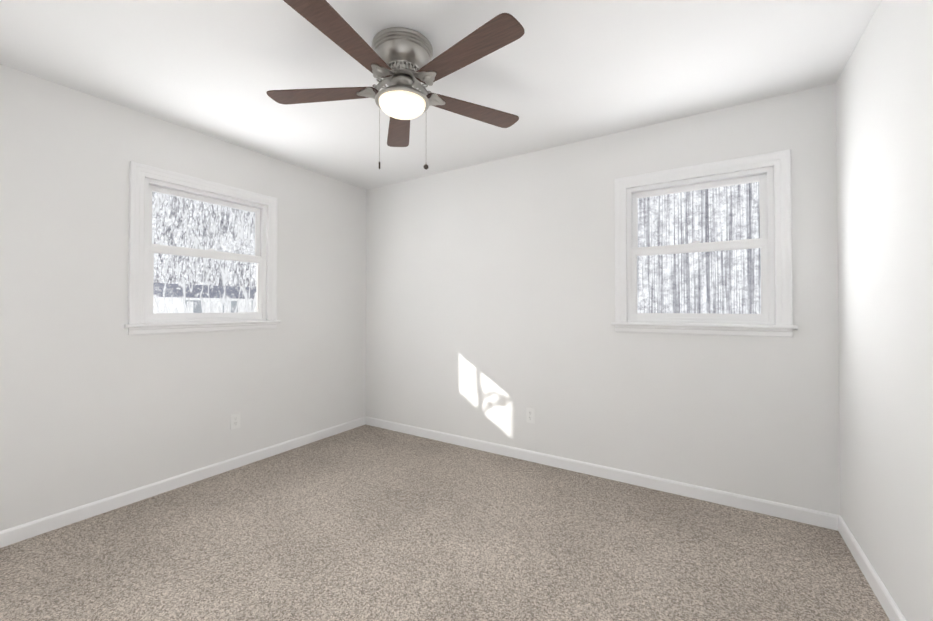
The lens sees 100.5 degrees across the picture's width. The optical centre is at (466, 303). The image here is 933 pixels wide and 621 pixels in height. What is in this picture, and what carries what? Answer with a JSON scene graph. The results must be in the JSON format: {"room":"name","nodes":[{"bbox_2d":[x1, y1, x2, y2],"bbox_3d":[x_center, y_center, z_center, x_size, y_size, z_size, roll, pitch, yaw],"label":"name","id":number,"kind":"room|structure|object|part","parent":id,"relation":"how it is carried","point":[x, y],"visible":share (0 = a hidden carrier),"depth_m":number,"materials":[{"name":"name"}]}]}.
{"room":"empty bedroom","nodes":[
{"label":"empty bedroom","id":0,"kind":"room"},
{"bbox_2d":[0,64,365,530],"bbox_3d":[-1.934,0.018,2.770,0.150,2.440,3.400,0,-1,32],"label":"wall","id":1,"kind":"structure","parent":0,"point":[97,402],"depth_m":2.37,"materials":[{"name":"paint"}]},
{"bbox_2d":[0,416,365,547],"bbox_3d":[-1.865,1.197,2.713,0.012,0.080,3.100,0,-1,32],"label":"baseboard","id":2,"kind":"structure","parent":1,"relation":"attached to","point":[15,534],"depth_m":2.48,"materials":[{"name":"paint"}]},
{"bbox_2d":[124,320,280,327],"bbox_3d":[-1.846,0.144,2.805,0.131,0.022,0.998,0,-1,32],"label":"window sill","id":3,"kind":"structure","parent":1,"relation":"attached to","point":[193,323],"depth_m":2.67,"materials":[{"name":"paint"}]},
{"bbox_2d":[128,161,277,334],"bbox_3d":[-1.857,-0.334,2.818,0.114,1.075,0.958,0,-1,32],"label":"window","id":4,"kind":"structure","parent":1,"relation":"in","point":[139,183],"depth_m":2.70,"materials":[{"name":"paint"}]},
{"bbox_3d":[-1.821,0.179,2.789,0.020,0.048,0.958,0,-1,32],"label":"left window apron","id":5,"kind":"part","parent":4,"relation":"part of","materials":[{"name":"white wood"}]},
{"bbox_3d":[-1.885,-0.557,2.838,0.004,0.371,0.702,0,-1,32],"label":"sash glass","id":6,"kind":"part","parent":4,"relation":"part of","materials":[{"name":"clear glass"}]},
{"bbox_3d":[-1.885,-0.550,2.838,0.028,0.439,0.752,0,-1,32],"label":"left window sash","id":7,"kind":"part","parent":4,"relation":"part of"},
{"bbox_3d":[-1.858,-0.131,2.816,0.028,0.492,0.752,0,-1,32],"label":"left window sash","id":8,"kind":"part","parent":4,"relation":"part of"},
{"bbox_3d":[-1.858,-0.128,2.816,0.004,0.412,0.702,0,-1,32],"label":"sash glass","id":9,"kind":"part","parent":4,"relation":"part of","materials":[{"name":"clear glass"}]},
{"bbox_3d":[-1.854,-0.145,2.814,0.033,0.501,0.732,0,-1,32],"label":"left window hardware","id":10,"kind":"part","parent":4,"relation":"part of","materials":[{"name":"white"}]},
{"bbox_2d":[231,413,239,429],"bbox_3d":[-1.739,0.888,2.923,0.008,0.115,0.070,0,-1,32],"label":"electrical outlet","id":11,"kind":"object","parent":1,"relation":"attached to","point":[235,420],"visible":1,"depth_m":2.92,"materials":[{"name":"plastic"}]},
{"bbox_2d":[233,416,237,426],"bbox_3d":[-1.736,0.888,2.921,0.002,0.073,0.027,0,-1,32],"label":"receptacle","id":12,"kind":"object","parent":11,"relation":"attached to","point":[235,418],"depth_m":2.92,"materials":[{"name":"plastic"}]},
{"bbox_2d":[0,0,880,189],"bbox_3d":[-0.334,-1.274,1.782,3.927,0.120,3.400,0,-1,32],"label":"ceiling","id":13,"kind":"structure","parent":0,"point":[560,72],"depth_m":1.97,"materials":[{"name":"paint"}]},
{"bbox_2d":[266,0,524,169],"bbox_3d":[-0.300,-0.924,1.810,1.267,0.579,1.261,0,-1,32],"label":"ceiling fan","id":14,"kind":"object","parent":13,"relation":"hanging from","point":[400,62],"visible":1,"depth_m":1.74,"materials":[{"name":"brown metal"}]},
{"bbox_3d":[-0.701,-1.013,1.883,0.511,0.014,0.319,0,-1,32],"label":"blade","id":15,"kind":"part","parent":14,"relation":"part of","materials":[{"name":"brown wood"}]},
{"bbox_3d":[-0.455,-1.018,1.484,0.182,0.014,0.542,0,-1,32],"label":"blade","id":16,"kind":"part","parent":14,"relation":"part of","materials":[{"name":"brown wood"}]},
{"bbox_3d":[-0.412,-0.795,1.841,0.008,0.321,0.008,0,-1,32],"label":"pull chain","id":17,"kind":"part","parent":14,"relation":"part of","materials":[{"name":"silver metal"}]},
{"bbox_3d":[-0.388,-1.009,2.238,0.430,0.014,0.440,0,-1,32],"label":"blade","id":18,"kind":"part","parent":14,"relation":"part of","materials":[{"name":"brown wood"}]},
{"bbox_3d":[-0.304,-0.922,1.846,0.220,0.070,0.220,0,-1,32],"label":"lamp shade","id":19,"kind":"part","parent":14,"relation":"part of","materials":[{"name":"white glass"}]},
{"bbox_3d":[-0.192,-0.796,1.848,0.024,0.320,0.025,0,-1,32],"label":"pull chain","id":20,"kind":"part","parent":14,"relation":"part of","materials":[{"name":"silver metal"}]},
{"bbox_3d":[-0.019,-1.017,1.577,0.541,0.014,0.196,0,-1,32],"label":"blade","id":21,"kind":"part","parent":14,"relation":"part of","materials":[{"name":"brown wood"}]},
{"bbox_3d":[0.043,-1.011,2.042,0.331,0.014,0.506,0,-1,32],"label":"blade","id":22,"kind":"part","parent":14,"relation":"part of","materials":[{"name":"brown wood"}]},
{"bbox_2d":[0,424,889,620],"bbox_3d":[-0.334,1.276,1.751,3.927,0.100,3.400,0,-1,32],"label":"floor","id":23,"kind":"structure","parent":0,"point":[365,522],"depth_m":1.91,"materials":[{"name":"carpet"}]},
{"bbox_2d":[366,83,840,515],"bbox_3d":[0.529,0.022,3.143,3.627,2.440,0.150,0,-1,32],"label":"wall","id":24,"kind":"structure","parent":0,"point":[490,301],"depth_m":2.81,"materials":[{"name":"paint"}]},
{"bbox_2d":[526,408,534,423],"bbox_3d":[0.504,0.885,3.055,0.070,0.115,0.008,0,-1,32],"label":"electrical outlet","id":25,"kind":"object","parent":24,"relation":"attached to","point":[530,415],"visible":1,"depth_m":3.05,"materials":[{"name":"plastic"}]},
{"bbox_2d":[528,411,531,420],"bbox_3d":[0.502,0.885,3.053,0.027,0.073,0.002,0,-1,32],"label":"receptacle","id":26,"kind":"object","parent":25,"relation":"attached to","point":[529,412],"depth_m":3.05,"materials":[{"name":"plastic"}]},
{"bbox_2d":[366,416,839,530],"bbox_3d":[0.486,1.201,3.060,3.627,0.080,0.012,0,-1,32],"label":"baseboard","id":27,"kind":"structure","parent":24,"relation":"attached to","point":[797,514],"depth_m":2.63,"materials":[{"name":"paint"}]},
{"bbox_2d":[614,149,792,337],"bbox_3d":[1.472,-0.338,2.506,0.958,1.075,0.114,0,-1,32],"label":"window","id":28,"kind":"structure","parent":24,"relation":"in","point":[779,231],"depth_m":2.43,"materials":[{"name":"paint"}]},
{"bbox_3d":[1.489,-0.561,2.537,0.702,0.371,0.004,0,-1,32],"label":"sash glass","id":29,"kind":"part","parent":28,"relation":"part of","materials":[{"name":"clear glass"}]},
{"bbox_3d":[1.489,-0.554,2.537,0.752,0.439,0.028,0,-1,32],"label":"back window sash","id":30,"kind":"part","parent":28,"relation":"part of","materials":[{"name":"glass"}]},
{"bbox_3d":[1.470,-0.149,2.501,0.732,0.501,0.033,0,-1,32],"label":"back window hardware","id":31,"kind":"part","parent":28,"relation":"part of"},
{"bbox_3d":[1.472,-0.131,2.505,0.702,0.412,0.004,0,-1,32],"label":"sash glass","id":32,"kind":"part","parent":28,"relation":"part of","materials":[{"name":"clear glass"}]},
{"bbox_3d":[1.472,-0.134,2.505,0.752,0.492,0.028,0,-1,32],"label":"back window sash","id":33,"kind":"part","parent":28,"relation":"part of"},
{"bbox_3d":[1.448,0.175,2.464,0.958,0.048,0.020,0,-1,32],"label":"back window apron","id":34,"kind":"part","parent":28,"relation":"part of","materials":[{"name":"white wood"}]},
{"bbox_2d":[611,322,797,329],"bbox_3d":[1.464,0.140,2.489,0.998,0.022,0.131,0,-1,32],"label":"window sill","id":35,"kind":"structure","parent":24,"relation":"attached to","point":[752,326],"depth_m":2.39,"materials":[{"name":"paint"}]},
{"bbox_2d":[836,0,932,620],"bbox_3d":[1.265,-0.006,0.763,0.150,2.440,3.400,0,-1,32],"label":"wall","id":36,"kind":"structure","parent":0,"point":[884,120],"depth_m":1.51,"materials":[{"name":"paint"}]},
{"bbox_2d":[838,516,906,620],"bbox_3d":[1.197,1.174,0.792,0.012,0.080,3.100,0,-1,32],"label":"baseboard","id":37,"kind":"structure","parent":36,"relation":"attached to","point":[885,600],"depth_m":1.68,"materials":[{"name":"paint"}]},
{"label":"outside","id":38,"kind":"structure","parent":0,"visible":0},
{"bbox_2d":[152,192,256,312],"bbox_3d":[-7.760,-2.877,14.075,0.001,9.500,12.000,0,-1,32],"label":"trees","id":39,"kind":"object","parent":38,"point":[197,244],"depth_m":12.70,"materials":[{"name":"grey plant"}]},
{"bbox_2d":[637,182,760,313],"bbox_3d":[10.024,-5.353,16.110,34.000,14.500,0.100,0,-1,32],"label":"forest","id":40,"kind":"object","parent":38,"point":[720,219],"depth_m":16.17,"materials":[{"name":"grey plant"}]},
{"bbox_3d":[-0.037,1.822,5.631,80.000,0.100,90.000,0,-1,32],"label":"ground","id":41,"kind":"structure","parent":38,"visible":0},
{"bbox_2d":[153,283,256,312],"bbox_3d":[-15.530,0.456,20.091,8.400,2.980,14.600,0,-1,32],"label":"house","id":42,"kind":"structure","parent":41,"relation":"on","point":[198,306],"depth_m":18.42,"materials":[{"name":"white"}]},
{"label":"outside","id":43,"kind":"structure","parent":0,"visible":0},
{"bbox_2d":[152,191,256,286],"bbox_3d":[-19.645,-7.174,31.029,0.100,18.500,56.000,0,-1,32],"label":"trees","id":44,"kind":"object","parent":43,"point":[205,210],"depth_m":29.78,"materials":[{"name":"grey plant"}]}
]}

